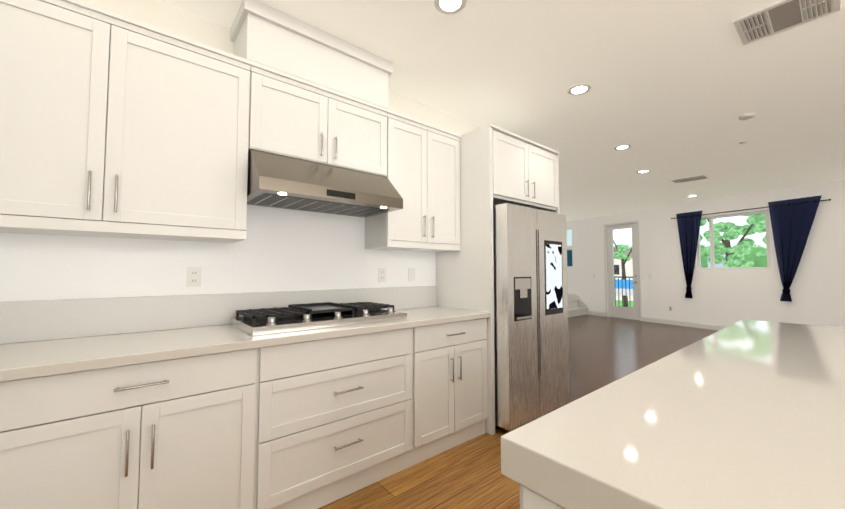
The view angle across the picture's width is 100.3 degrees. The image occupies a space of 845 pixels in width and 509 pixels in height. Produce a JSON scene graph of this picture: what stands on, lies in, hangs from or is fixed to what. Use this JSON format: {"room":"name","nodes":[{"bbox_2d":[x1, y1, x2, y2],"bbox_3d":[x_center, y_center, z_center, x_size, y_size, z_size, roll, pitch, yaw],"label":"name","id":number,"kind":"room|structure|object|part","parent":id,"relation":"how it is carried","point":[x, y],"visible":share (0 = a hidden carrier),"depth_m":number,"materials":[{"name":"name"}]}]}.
{"room":"kitchen","nodes":[
{"label":"kitchen","id":0,"kind":"room"},
{"bbox_2d":[4,0,479,301],"bbox_3d":[-0.872,-0.008,2.629,4.620,2.840,0.206,2,-4,-40],"label":"wall","id":1,"kind":"structure","parent":0,"point":[175,20],"depth_m":2.15,"materials":[{"name":"white paint"}]},
{"bbox_2d":[0,0,255,243],"bbox_3d":[-1.561,-0.605,1.680,1.290,1.022,0.398,2,-4,-40],"label":"upper cabinet","id":2,"kind":"object","parent":1,"relation":"attached to","point":[113,125],"depth_m":1.64,"materials":[{"name":"white paint"}]},
{"bbox_3d":[-0.297,-0.216,1.251,3.312,0.833,2.650,2,-4,-40],"label":"backsplash panel","id":3,"kind":"part","parent":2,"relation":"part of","materials":[{"name":"white paint"}]},
{"bbox_2d":[186,267,201,286],"bbox_3d":[-1.344,0.136,2.074,0.072,0.116,0.008,2,-4,-40],"label":"outlet","id":4,"kind":"object","parent":1,"relation":"attached to","point":[193,276],"depth_m":2.07,"materials":[{"name":"white plastic"}]},
{"bbox_2d":[232,0,391,111],"bbox_3d":[-0.732,-1.258,2.444,0.970,0.353,0.340,2,-4,-40],"label":"soffit","id":5,"kind":"object","parent":1,"relation":"attached to","point":[281,42],"depth_m":2.23,"materials":[{"name":"white paint"}]},
{"bbox_2d":[256,64,391,179],"bbox_3d":[-0.725,-0.829,2.437,0.942,0.502,0.328,2,-4,-40],"label":"upper cabinet","id":6,"kind":"object","parent":1,"relation":"attached to","point":[296,119],"depth_m":2.27,"materials":[{"name":"white paint"}]},
{"bbox_2d":[247,149,402,217],"bbox_3d":[-0.659,-0.445,2.338,0.934,0.267,0.523,2,-4,-40],"label":"range hood","id":7,"kind":"object","parent":6,"relation":"attached to","point":[279,181],"visible":0.96,"depth_m":2.15,"materials":[{"name":"silver metal"}]},
{"bbox_2d":[378,268,385,281],"bbox_3d":[-0.333,0.176,2.920,0.072,0.116,0.008,2,-4,-40],"label":"outlet","id":8,"kind":"object","parent":1,"relation":"attached to","point":[381,271],"depth_m":2.92,"materials":[{"name":"white plastic"}]},
{"bbox_2d":[408,268,414,280],"bbox_3d":[-0.094,0.186,3.120,0.072,0.116,0.009,2,-4,-40],"label":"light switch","id":9,"kind":"object","parent":1,"relation":"attached to","point":[411,271],"depth_m":3.11,"materials":[{"name":"white plastic"}]},
{"bbox_2d":[360,111,463,251],"bbox_3d":[-0.067,-0.543,2.976,0.768,1.022,0.328,2,-4,-40],"label":"upper cabinet","id":10,"kind":"object","parent":1,"relation":"attached to","point":[428,159],"depth_m":2.83,"materials":[{"name":"white paint"}]},
{"bbox_2d":[464,124,558,215],"bbox_3d":[0.757,-0.735,3.462,1.020,0.592,0.655,2,-4,-40],"label":"upper cabinet","id":11,"kind":"object","parent":1,"relation":"attached to","point":[501,166],"depth_m":3.04,"materials":[{"name":"white paint"}]},
{"bbox_2d":[160,0,844,220],"bbox_3d":[2.950,-1.433,4.142,12.334,0.150,11.200,2,-4,-40],"label":"ceiling","id":12,"kind":"structure","parent":0,"point":[677,89],"depth_m":2.91,"materials":[{"name":"white paint"}]},
{"bbox_2d":[434,0,466,14],"bbox_3d":[0.162,-1.454,2.041,0.188,0.004,0.188,-2,-4,41],"label":"recessed light","id":13,"kind":"object","parent":12,"relation":"in","point":[448,7],"depth_m":2.06,"materials":[{"name":"white plastic"}]},
{"bbox_2d":[567,84,590,94],"bbox_3d":[1.345,-1.407,3.025,0.188,0.004,0.188,-2,-4,41],"label":"recessed light","id":14,"kind":"object","parent":12,"relation":"in","point":[579,89],"depth_m":3.01,"materials":[{"name":"white plastic"}]},
{"bbox_2d":[614,145,630,149],"bbox_3d":[2.520,-1.339,4.440,0.188,0.004,0.188,-2,-4,41],"label":"recessed light","id":15,"kind":"object","parent":12,"relation":"in","point":[621,147],"depth_m":4.43,"materials":[{"name":"white plastic"}]},
{"bbox_2d":[636,170,649,172],"bbox_3d":[3.455,-1.288,5.512,0.188,0.004,0.188,-2,-4,41],"label":"recessed light","id":16,"kind":"object","parent":12,"relation":"in","point":[641,171],"depth_m":5.51,"materials":[{"name":"white"}]},
{"bbox_2d":[671,175,707,182],"bbox_3d":[4.535,-1.263,5.986,0.300,0.008,0.460,2,-4,-40],"label":"ceiling vent","id":17,"kind":"object","parent":12,"relation":"in","point":[694,178],"visible":1,"depth_m":5.98,"materials":[{"name":"white metal"}]},
{"bbox_2d":[738,112,755,119],"bbox_3d":[3.245,-1.370,3.525,0.128,0.030,0.128,-2,-4,41],"label":"smoke detector","id":18,"kind":"object","parent":12,"relation":"attached to","point":[746,116],"depth_m":3.50,"materials":[{"name":"white plastic"}]},
{"bbox_2d":[733,0,840,45],"bbox_3d":[2.203,-1.445,2.139,0.360,0.012,0.430,2,-4,-40],"label":"ceiling vent","id":19,"kind":"object","parent":12,"relation":"in","point":[772,19],"visible":0.98,"depth_m":2.15,"materials":[{"name":"white"}]},
{"bbox_2d":[318,314,717,508],"bbox_3d":[2.950,1.539,4.000,12.334,0.120,11.200,2,-4,-40],"label":"floor","id":20,"kind":"structure","parent":0,"point":[604,351],"depth_m":2.52,"materials":[{"name":"brown wood"}]},
{"bbox_2d":[0,348,263,508],"bbox_3d":[-1.358,0.908,1.634,0.940,0.915,0.618,2,-4,-40],"label":"base cabinet","id":21,"kind":"object","parent":20,"relation":"on","point":[168,390],"depth_m":1.42,"materials":[{"name":"white paint"}]},
{"bbox_2d":[0,304,491,383],"bbox_3d":[-0.939,0.447,1.988,3.312,0.040,0.648,2,-4,-40],"label":"countertop","id":22,"kind":"structure","parent":21,"relation":"on","point":[21,359],"depth_m":1.63,"materials":[{"name":"white stone"}]},
{"bbox_2d":[231,302,406,335],"bbox_3d":[-0.642,0.389,2.288,0.980,0.102,0.495,2,-4,-40],"label":"gas cooktop","id":23,"kind":"object","parent":22,"relation":"in","point":[289,318],"visible":1,"depth_m":2.12,"materials":[{"name":"silver metal"}]},
{"bbox_2d":[260,328,423,508],"bbox_3d":[-0.626,0.937,2.247,1.104,0.915,0.618,2,-4,-40],"label":"base cabinet","id":24,"kind":"object","parent":20,"relation":"on","point":[344,416],"depth_m":1.98,"materials":[{"name":"white paint"}]},
{"bbox_2d":[424,320,491,459],"bbox_3d":[0.031,0.964,2.796,0.750,0.915,0.618,2,-4,-40],"label":"base cabinet","id":25,"kind":"object","parent":20,"relation":"on","point":[457,358],"depth_m":2.57,"materials":[{"name":"white paint"}]},
{"bbox_2d":[493,203,569,430],"bbox_3d":[0.789,0.534,3.314,0.928,1.823,0.750,2,-4,-40],"label":"refrigerator","id":26,"kind":"object","parent":20,"relation":"on","point":[531,342],"visible":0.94,"depth_m":2.92,"materials":[{"name":"grey metal"}]},
{"bbox_2d":[520,488,560,508],"bbox_3d":[1.552,0.898,1.050,2.582,0.880,1.200,2,-4,-40],"label":"kitchen island","id":27,"kind":"object","parent":20,"relation":"on","point":[527,500],"depth_m":0.67,"materials":[{"name":"white wood"}]},
{"bbox_2d":[501,320,844,508],"bbox_3d":[1.566,0.420,1.072,2.632,0.075,1.250,2,-4,-40],"label":"island countertop","id":28,"kind":"structure","parent":27,"relation":"on","point":[749,414],"depth_m":0.72,"materials":[{"name":"white stone"}]},
{"bbox_2d":[568,300,578,307],"bbox_3d":[3.192,1.576,10.144,2.908,0.392,1.258,2,-4,-40],"label":"stair","id":29,"kind":"structure","parent":20,"relation":"on","point":[572,303],"depth_m":10.42,"materials":[{"name":"white wood"}]},
{"bbox_2d":[568,307,587,317],"bbox_3d":[4.265,1.666,10.033,1.256,0.202,0.320,2,-4,-40],"label":"stair steps","id":30,"kind":"structure","parent":20,"relation":"on","point":[576,311],"depth_m":9.98,"materials":[{"name":"white wood"}]},
{"bbox_2d":[566,180,844,327],"bbox_3d":[6.742,0.208,7.150,0.200,2.840,11.350,1,-3,-28],"label":"wall","id":31,"kind":"structure","parent":0,"point":[725,297],"depth_m":7.49,"materials":[{"name":"white paint"}]},
{"bbox_2d":[604,220,641,320],"bbox_3d":[5.429,0.446,9.517,0.174,2.590,0.980,1,-3,-28],"label":"door frame","id":32,"kind":"structure","parent":31,"relation":"attached to","point":[605,246],"depth_m":9.65,"materials":[{"name":"white wood"}]},
{"bbox_2d":[607,223,639,319],"bbox_3d":[5.385,0.476,9.492,0.103,2.504,0.832,1,-3,-28],"label":"entry door","id":33,"kind":"structure","parent":31,"relation":"in","point":[631,312],"depth_m":9.47,"materials":[{"name":"white"}]},
{"bbox_2d":[593,274,671,310],"bbox_3d":[5.440,0.971,9.305,0.009,0.874,2.070,1,-3,-28],"label":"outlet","id":34,"kind":"object","parent":31,"relation":"attached to","point":[650,277],"visible":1,"depth_m":8.80,"materials":[{"name":"white plastic"}]},
{"bbox_2d":[568,294,727,330],"bbox_3d":[6.659,1.338,7.022,0.012,0.570,11.300,1,-3,-28],"label":"baseboard","id":35,"kind":"structure","parent":31,"relation":"attached to","point":[581,303],"depth_m":8.53,"materials":[{"name":"white wood"}]},
{"bbox_2d":[671,195,830,301],"bbox_3d":[6.526,-0.009,7.231,0.110,1.960,2.552,1,-3,-28],"label":"curtains","id":36,"kind":"object","parent":31,"relation":"attached to","point":[792,220],"visible":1,"depth_m":6.67,"materials":[{"name":"blue fabric"}]},
{"label":"outside","id":37,"kind":"structure","parent":0,"visible":0},
{"bbox_2d":[613,213,766,307],"bbox_3d":[10.311,-0.922,17.466,15.780,22.000,44.000,1,-3,-28],"label":"scenery","id":38,"kind":"structure","parent":37,"point":[719,228],"depth_m":14.38,"materials":[{"name":"green plant"}]}
]}

